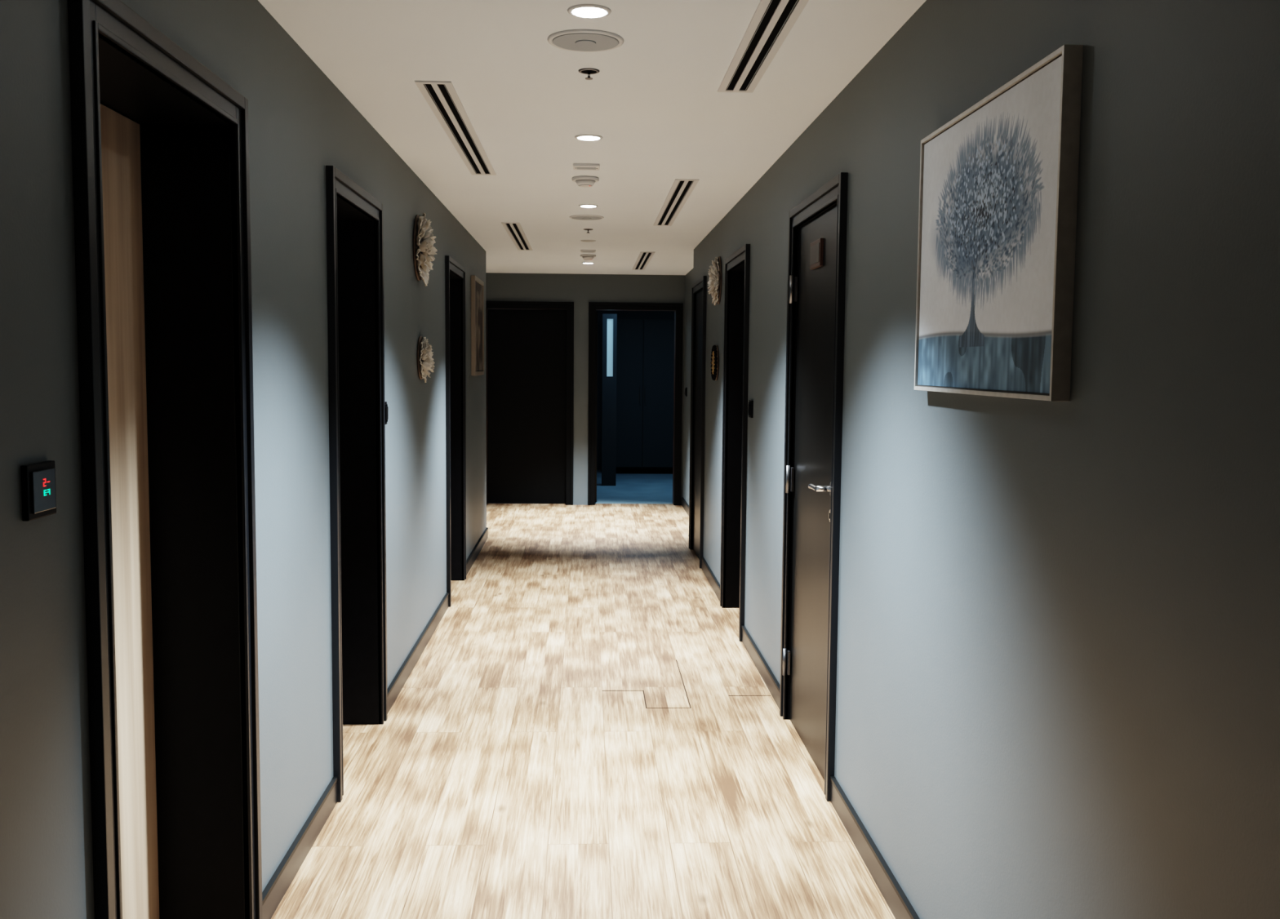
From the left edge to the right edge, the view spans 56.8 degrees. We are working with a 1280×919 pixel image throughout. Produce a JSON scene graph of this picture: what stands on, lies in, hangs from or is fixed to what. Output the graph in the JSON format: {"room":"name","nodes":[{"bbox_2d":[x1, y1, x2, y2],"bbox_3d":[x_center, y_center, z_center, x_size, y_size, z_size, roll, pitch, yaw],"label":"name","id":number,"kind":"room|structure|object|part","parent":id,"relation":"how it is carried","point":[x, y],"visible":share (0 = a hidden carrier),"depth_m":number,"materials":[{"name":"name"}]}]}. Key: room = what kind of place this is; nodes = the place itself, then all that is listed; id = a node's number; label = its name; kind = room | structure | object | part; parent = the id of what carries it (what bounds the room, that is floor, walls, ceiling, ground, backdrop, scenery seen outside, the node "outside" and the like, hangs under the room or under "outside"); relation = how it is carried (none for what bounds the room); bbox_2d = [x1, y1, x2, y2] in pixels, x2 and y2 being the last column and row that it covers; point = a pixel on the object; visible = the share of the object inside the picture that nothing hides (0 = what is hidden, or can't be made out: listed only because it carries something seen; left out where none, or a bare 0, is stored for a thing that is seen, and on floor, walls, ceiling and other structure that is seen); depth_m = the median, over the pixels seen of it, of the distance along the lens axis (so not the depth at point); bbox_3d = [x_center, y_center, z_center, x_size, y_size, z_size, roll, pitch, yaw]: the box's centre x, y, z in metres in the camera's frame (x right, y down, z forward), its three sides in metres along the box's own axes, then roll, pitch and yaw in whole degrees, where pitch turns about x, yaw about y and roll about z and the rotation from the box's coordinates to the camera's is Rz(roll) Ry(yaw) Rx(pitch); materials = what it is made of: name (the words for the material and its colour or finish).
{"room":"hotel corridor","nodes":[
{"label":"hotel corridor","id":0,"kind":"room"},
{"bbox_2d":[0,0,486,918],"bbox_3d":[-1.181,-0.064,4.211,0.270,2.428,11.700,0,5,-3],"label":"wall","id":1,"kind":"structure","parent":0,"point":[301,124],"depth_m":3.14,"materials":[{"name":"grey paint"}]},
{"bbox_2d":[20,460,56,521],"bbox_3d":[-0.933,0.048,1.843,0.015,0.085,0.095,0,5,-3],"label":"wall thermostat","id":2,"kind":"object","parent":1,"relation":"attached to","point":[38,493],"visible":1,"depth_m":1.82,"materials":[{"name":"black plastic"}]},
{"bbox_3d":[-0.929,0.048,1.843,0.004,0.065,0.075,0,5,-3],"label":"glass","id":3,"kind":"part","parent":2,"relation":"part of","materials":[{"name":"black glass"}]},
{"bbox_2d":[100,103,159,918],"bbox_3d":[-1.201,0.257,2.498,0.040,2.051,0.804,0,5,-3],"label":"leaf","id":4,"kind":"object","parent":1,"relation":"attached to","point":[120,135],"visible":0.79,"depth_m":2.77,"materials":[{"name":"brown wood"}]},
{"bbox_2d":[67,0,262,918],"bbox_3d":[-1.089,0.221,2.501,0.284,2.136,0.960,0,5,-3],"label":"door frame","id":5,"kind":"structure","parent":1,"relation":"attached to","point":[185,158],"depth_m":2.87,"materials":[{"name":"black wood"}]},
{"bbox_2d":[325,165,387,802],"bbox_3d":[-1.174,0.065,4.417,0.284,2.136,0.950,0,5,-3],"label":"door frame","id":6,"kind":"structure","parent":1,"relation":"attached to","point":[355,230],"depth_m":4.80,"materials":[{"name":"black wood"}]},
{"bbox_2d":[262,527,488,918],"bbox_3d":[-1.049,1.101,4.311,0.015,0.090,11.700,0,5,-3],"label":"baseboard","id":7,"kind":"structure","parent":1,"relation":"attached to","point":[280,882],"depth_m":3.79,"materials":[{"name":"black wood"}]},
{"bbox_2d":[384,401,388,424],"bbox_3d":[-1.070,-0.194,4.971,0.018,0.095,0.085,0,5,-3],"label":"light switch","id":8,"kind":"object","parent":1,"relation":"attached to","point":[386,414],"visible":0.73,"depth_m":4.96,"materials":[{"name":"black plastic"}]},
{"bbox_3d":[-1.067,-0.194,4.971,0.004,0.075,0.065,0,5,-3],"label":"glass","id":9,"kind":"part","parent":8,"relation":"part of","materials":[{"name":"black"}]},
{"bbox_2d":[413,213,437,286],"bbox_3d":[-1.072,-1.057,5.948,0.094,0.368,0.366,0,5,-3],"label":"wall sculpture","id":10,"kind":"object","parent":1,"relation":"attached to","point":[424,250],"visible":1,"depth_m":5.88,"materials":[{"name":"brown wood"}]},
{"bbox_2d":[417,336,435,382],"bbox_3d":[-1.090,-0.511,6.057,0.072,0.238,0.258,0,5,-3],"label":"wall sculpture","id":11,"kind":"object","parent":1,"relation":"attached to","point":[425,362],"visible":1,"depth_m":6.00,"materials":[{"name":"brown wood"}]},
{"bbox_2d":[444,255,466,606],"bbox_3d":[-1.318,-0.198,7.658,0.284,2.136,0.960,0,5,-3],"label":"door frame","id":12,"kind":"structure","parent":1,"relation":"attached to","point":[455,282],"depth_m":8.04,"materials":[{"name":"black wood"}]},
{"bbox_2d":[471,275,484,375],"bbox_3d":[-1.244,-1.014,9.077,0.030,0.735,0.750,0,5,-3],"label":"framed picture","id":13,"kind":"object","parent":1,"relation":"attached to","point":[477,285],"visible":1,"depth_m":8.98,"materials":[{"name":"brown wood"}]},
{"bbox_2d":[271,470,895,918],"bbox_3d":[0.151,0.932,7.715,5.000,0.100,18.800,0,5,-3],"label":"floor","id":14,"kind":"structure","parent":0,"point":[521,768],"depth_m":4.44,"materials":[{"name":"brown wood"}]},
{"bbox_2d":[615,319,674,474],"bbox_3d":[0.026,-0.868,16.295,1.000,2.100,0.610,0,5,-3],"label":"wardrobe","id":15,"kind":"object","parent":14,"relation":"on","point":[645,357],"visible":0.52,"depth_m":16.02,"materials":[{"name":"grey"}]},
{"bbox_2d":[643,659,751,708],"bbox_3d":[0.132,1.058,5.534,0.618,0.001,0.758,-2,6,-33],"label":"trim","id":16,"kind":"structure","parent":14,"relation":"in","point":[676,660],"depth_m":5.32,"materials":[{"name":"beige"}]},
{"bbox_2d":[485,272,685,505],"bbox_3d":[-0.648,-0.736,12.565,2.620,2.428,0.200,0,5,-3],"label":"wall","id":17,"kind":"structure","parent":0,"point":[579,289],"depth_m":12.41,"materials":[{"name":"grey paint"}]},
{"bbox_2d":[487,309,566,502],"bbox_3d":[-1.198,-0.559,12.575,0.829,2.051,0.040,0,5,-3],"label":"leaf","id":18,"kind":"object","parent":17,"relation":"attached to","point":[527,348],"visible":0.86,"depth_m":12.55,"materials":[{"name":"black wood"}]},
{"bbox_2d":[485,301,573,505],"bbox_3d":[-1.196,-0.592,12.536,0.985,2.136,0.214,0,5,-3],"label":"door frame","id":19,"kind":"structure","parent":17,"relation":"attached to","point":[569,306],"depth_m":12.43,"materials":[{"name":"black wood"}]},
{"bbox_2d":[587,302,683,505],"bbox_3d":[-0.055,-0.586,12.587,0.990,2.136,0.214,0,5,-3],"label":"door frame","id":20,"kind":"structure","parent":17,"relation":"attached to","point":[593,306],"depth_m":12.48,"materials":[{"name":"black wood"}]},
{"bbox_2d":[257,0,926,275],"bbox_3d":[0.173,-1.588,7.511,5.000,0.100,18.800,0,5,-3],"label":"ceiling","id":21,"kind":"structure","parent":0,"point":[655,104],"depth_m":4.16,"materials":[{"name":"paint"}]},
{"bbox_2d":[414,80,496,175],"bbox_3d":[-0.730,-1.331,4.891,0.120,0.005,1.940,0,5,-3],"label":"ceiling vent","id":22,"kind":"object","parent":21,"relation":"in","point":[442,97],"visible":1,"depth_m":4.60,"materials":[{"name":"white plastic"}]},
{"bbox_2d":[501,222,532,250],"bbox_3d":[-0.903,-1.650,8.814,0.120,0.005,1.900,0,5,-3],"label":"ceiling vent","id":23,"kind":"object","parent":21,"relation":"in","point":[515,231],"visible":1,"depth_m":8.65,"materials":[{"name":"white plastic"}]},
{"bbox_2d":[547,29,623,52],"bbox_3d":[-0.156,-1.205,3.410,0.220,0.014,0.220,0,5,-3],"label":"ceiling speaker","id":24,"kind":"object","parent":21,"relation":"attached to","point":[574,40],"depth_m":3.39},
{"bbox_2d":[572,176,599,187],"bbox_3d":[-0.274,-1.394,5.950,0.136,0.044,0.136,0,5,-3],"label":"smoke detector","id":25,"kind":"object","parent":21,"relation":"attached to","point":[582,181],"visible":1,"depth_m":5.91,"materials":[{"name":"white plastic"}]},
{"bbox_2d":[573,163,599,170],"bbox_3d":[-0.253,-1.378,5.581,0.124,0.014,0.120,0,5,-3],"label":"recessed light","id":26,"kind":"object","parent":21,"relation":"in","point":[575,166],"visible":1,"depth_m":5.54,"materials":[{"name":"white plastic"}]},
{"bbox_2d":[569,214,604,220],"bbox_3d":[-0.340,-1.541,7.542,0.220,0.014,0.220,0,5,-3],"label":"ceiling speaker","id":27,"kind":"object","parent":21,"relation":"attached to","point":[581,217],"depth_m":7.50},
{"bbox_2d":[580,254,595,260],"bbox_3d":[-0.447,-1.738,10.183,0.136,0.044,0.136,0,5,-3],"label":"smoke detector","id":28,"kind":"object","parent":21,"relation":"attached to","point":[586,257],"visible":1,"depth_m":10.14,"materials":[{"name":"white plastic"}]},
{"bbox_2d":[580,249,595,253],"bbox_3d":[-0.429,-1.720,9.783,0.124,0.014,0.120,0,5,-3],"label":"recessed light","id":29,"kind":"object","parent":21,"relation":"in","point":[581,251],"visible":1,"depth_m":9.73,"materials":[{"name":"white plastic"}]},
{"bbox_2d":[580,240,595,242],"bbox_3d":[-0.394,-1.661,8.986,0.116,0.010,0.116,0,5,-3],"label":"recessed light","id":30,"kind":"object","parent":21,"relation":"in","point":[587,241],"visible":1,"depth_m":8.97,"materials":[{"name":"white plastic"}]},
{"bbox_2d":[574,134,602,141],"bbox_3d":[-0.211,-1.326,4.874,0.116,0.010,0.116,0,5,-3],"label":"recessed light","id":31,"kind":"object","parent":21,"relation":"in","point":[581,137],"visible":1,"depth_m":4.85,"materials":[{"name":"white plastic"}]},
{"bbox_2d":[578,204,598,208],"bbox_3d":[-0.305,-1.499,6.995,0.116,0.010,0.116,0,5,-3],"label":"recessed light","id":32,"kind":"object","parent":21,"relation":"in","point":[587,206],"visible":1,"depth_m":6.97,"materials":[{"name":"white plastic"}]},
{"bbox_2d":[567,4,611,18],"bbox_3d":[-0.134,-1.184,3.127,0.116,0.010,0.116,0,5,-3],"label":"recessed light","id":33,"kind":"object","parent":21,"relation":"in","point":[583,11],"visible":1,"depth_m":3.11,"materials":[{"name":"white plastic"}]},
{"bbox_2d":[578,68,599,79],"bbox_3d":[-0.162,-1.226,3.770,0.068,0.028,0.068,0,5,-3],"label":"sprinkler","id":34,"kind":"object","parent":21,"relation":"attached to","point":[584,71],"visible":1,"depth_m":3.76,"materials":[{"name":"silver metal"}]},
{"bbox_2d":[581,70,596,74],"bbox_3d":[-0.162,-1.236,3.769,0.050,0.004,0.050,0,5,-3],"label":"cup","id":35,"kind":"object","parent":34,"relation":"on","point":[584,72],"depth_m":3.77,"materials":[{"name":"black metal"}]},
{"bbox_2d":[632,252,654,270],"bbox_3d":[0.025,-1.801,10.776,0.120,0.005,1.850,0,5,-3],"label":"ceiling vent","id":36,"kind":"object","parent":21,"relation":"in","point":[643,260],"visible":1,"depth_m":10.65,"materials":[{"name":"white plastic"}]},
{"bbox_2d":[653,178,698,226],"bbox_3d":[0.194,-1.490,6.952,0.120,0.005,1.990,0,5,-3],"label":"ceiling vent","id":37,"kind":"object","parent":21,"relation":"in","point":[681,190],"visible":1,"depth_m":6.73,"materials":[{"name":"white plastic"}]},
{"bbox_2d":[717,0,808,93],"bbox_3d":[0.368,-1.171,3.034,0.120,0.005,2.000,0,5,-3],"label":"ceiling vent","id":38,"kind":"object","parent":21,"relation":"in","point":[771,22],"visible":1,"depth_m":3.41,"materials":[{"name":"white plastic"}]},
{"bbox_2d":[595,310,674,470],"bbox_3d":[0.321,-0.905,14.754,2.950,2.428,4.100,0,5,-3],"label":"wall","id":39,"kind":"structure","parent":0,"point":[620,314],"depth_m":16.57,"materials":[{"name":"paint"}]},
{"bbox_2d":[601,313,617,485],"bbox_3d":[-0.377,-0.726,14.496,0.175,2.100,0.060,0,5,-3],"label":"window","id":40,"kind":"structure","parent":39,"relation":"in","point":[609,383],"depth_m":14.47,"materials":[{"name":"black"}]},
{"bbox_3d":[-0.366,-1.364,14.445,0.075,0.700,0.020,0,5,-3],"label":"pane","id":41,"kind":"part","parent":40,"relation":"part of","materials":[{"name":"clear glass"}]},
{"bbox_2d":[682,268,693,505],"bbox_3d":[0.626,-0.609,11.126,0.200,2.428,2.800,0,5,-3],"label":"wall","id":42,"kind":"structure","parent":0,"point":[689,277],"depth_m":12.09,"materials":[{"name":"grey paint"}]},
{"bbox_2d":[681,497,688,515],"bbox_3d":[0.510,0.557,11.200,0.015,0.090,2.770,0,5,-3],"label":"baseboard","id":43,"kind":"structure","parent":42,"relation":"attached to","point":[685,505],"depth_m":12.12,"materials":[{"name":"black"}]},
{"bbox_2d":[684,387,687,396],"bbox_3d":[0.472,-0.695,12.159,0.018,0.090,0.085,0,5,-3],"label":"light switch","id":44,"kind":"object","parent":42,"relation":"attached to","point":[686,388],"visible":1,"depth_m":12.12,"materials":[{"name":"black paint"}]},
{"bbox_2d":[693,0,1279,918],"bbox_3d":[0.810,-0.038,4.100,0.270,2.428,11.300,0,5,-3],"label":"wall","id":45,"kind":"structure","parent":0,"point":[1058,691],"depth_m":2.08,"materials":[{"name":"grey paint"}]},
{"bbox_2d":[688,275,706,568],"bbox_3d":[0.570,-0.300,9.120,0.284,2.136,0.960,0,5,-3],"label":"door frame","id":46,"kind":"structure","parent":45,"relation":"attached to","point":[701,283],"depth_m":9.44,"materials":[{"name":"black wood"}]},
{"bbox_2d":[693,290,702,559],"bbox_3d":[0.478,-0.264,9.119,0.042,2.051,0.804,0,5,-3],"label":"leaf","id":47,"kind":"object","parent":45,"relation":"attached to","point":[699,295],"visible":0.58,"depth_m":9.23,"materials":[{"name":"black paint"}]},
{"bbox_2d":[707,256,722,305],"bbox_3d":[0.480,-1.165,7.718,0.077,0.316,0.354,0,5,-3],"label":"wall sculpture","id":48,"kind":"object","parent":45,"relation":"attached to","point":[715,273],"visible":1,"depth_m":7.64,"materials":[{"name":"brown wood"}]},
{"bbox_2d":[711,345,719,380],"bbox_3d":[0.495,-0.639,7.823,0.033,0.236,0.236,0,5,-3],"label":"wall ornament","id":49,"kind":"object","parent":45,"relation":"attached to","point":[715,352],"visible":1,"depth_m":7.75,"materials":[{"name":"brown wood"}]},
{"bbox_2d":[720,244,750,641],"bbox_3d":[0.671,-0.114,6.830,0.284,2.136,0.960,0,5,-3],"label":"door frame","id":50,"kind":"structure","parent":45,"relation":"attached to","point":[736,283],"depth_m":7.21,"materials":[{"name":"black wood"}]},
{"bbox_2d":[747,400,753,417],"bbox_3d":[0.575,-0.263,6.163,0.018,0.090,0.085,0,5,-3],"label":"light switch","id":51,"kind":"object","parent":45,"relation":"attached to","point":[750,406],"visible":1,"depth_m":6.13,"materials":[{"name":"black plastic"}]},
{"bbox_2d":[782,648,786,675],"bbox_3d":[0.610,0.855,4.998,0.016,0.115,0.016,0,5,-3],"label":"hinge","id":52,"kind":"object","parent":45,"relation":"attached to","point":[784,668],"visible":1,"depth_m":4.99,"materials":[{"name":"silver metal"}]},
{"bbox_2d":[785,465,790,493],"bbox_3d":[0.617,0.082,4.936,0.016,0.115,0.016,0,5,-3],"label":"hinge","id":53,"kind":"object","parent":45,"relation":"attached to","point":[788,467],"visible":1,"depth_m":4.93,"materials":[{"name":"silver metal"}]},
{"bbox_2d":[789,275,793,303],"bbox_3d":[0.623,-0.700,4.873,0.016,0.115,0.016,0,5,-3],"label":"hinge","id":54,"kind":"object","parent":45,"relation":"attached to","point":[791,277],"visible":1,"depth_m":4.87,"materials":[{"name":"silver metal"}]},
{"bbox_2d":[688,534,919,918],"bbox_3d":[0.657,1.126,4.188,0.015,0.090,11.300,0,5,-3],"label":"baseboard","id":55,"kind":"structure","parent":45,"relation":"attached to","point":[891,890],"depth_m":3.70,"materials":[{"name":"black wood"}]},
{"bbox_2d":[789,204,836,779],"bbox_3d":[0.683,0.111,4.510,0.042,2.051,0.861,0,5,-3],"label":"leaf","id":56,"kind":"object","parent":45,"relation":"attached to","point":[815,287],"visible":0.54,"depth_m":4.52,"materials":[{"name":"black paint"}]},
{"bbox_2d":[786,650,790,675],"bbox_3d":[0.626,0.856,4.986,0.009,0.100,0.026,0,5,-3],"label":"hinge plate","id":57,"kind":"object","parent":56,"relation":"attached to","point":[788,651],"depth_m":4.98,"materials":[{"name":"metal"}]},
{"bbox_2d":[790,467,794,492],"bbox_3d":[0.633,0.083,4.924,0.009,0.100,0.026,0,5,-3],"label":"hinge plate","id":58,"kind":"object","parent":56,"relation":"attached to","point":[792,468],"depth_m":4.91,"materials":[{"name":"metal"}]},
{"bbox_2d":[809,238,823,270],"bbox_3d":[0.664,-0.771,4.446,0.014,0.100,0.200,0,5,-3],"label":"name plate","id":59,"kind":"object","parent":56,"relation":"attached to","point":[820,264],"visible":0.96,"depth_m":4.35,"materials":[{"name":"brown metal"}]},
{"bbox_2d":[809,242,819,265],"bbox_3d":[0.657,-0.771,4.446,0.002,0.070,0.170,0,5,-3],"label":"sign","id":60,"kind":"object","parent":59,"relation":"attached to","point":[815,250],"depth_m":4.43,"materials":[{"name":"black"}]},
{"bbox_3d":[0.672,0.102,4.136,0.012,0.052,0.052,0,5,-3],"label":"rosette","id":61,"kind":"object","parent":56,"relation":"attached to","visible":0},
{"bbox_2d":[816,485,831,491],"bbox_3d":[0.642,0.102,4.134,0.055,0.020,0.020,0,5,-3],"label":"handle neck","id":62,"kind":"object","parent":61,"relation":"attached to","point":[819,488],"visible":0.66,"depth_m":4.13,"materials":[{"name":"silver metal"}]},
{"bbox_2d":[808,484,816,491],"bbox_3d":[0.614,0.099,4.196,0.027,0.027,0.136,0,5,-3],"label":"lever","id":63,"kind":"object","parent":62,"relation":"attached to","point":[812,486],"visible":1,"depth_m":4.16,"materials":[{"name":"silver metal"}]},
{"bbox_2d":[779,172,848,801],"bbox_3d":[0.774,0.075,4.511,0.284,2.136,1.017,0,5,-3],"label":"door frame","id":64,"kind":"structure","parent":45,"relation":"attached to","point":[835,191],"depth_m":4.08,"materials":[{"name":"black wood"}]},
{"bbox_2d":[914,44,1083,401],"bbox_3d":[0.730,-0.448,2.521,0.034,0.618,0.888,0,5,-3],"label":"tree painting","id":65,"kind":"object","parent":45,"relation":"attached to","point":[998,184],"visible":1,"depth_m":2.36,"materials":[{"name":"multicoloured fabric"}]}
]}

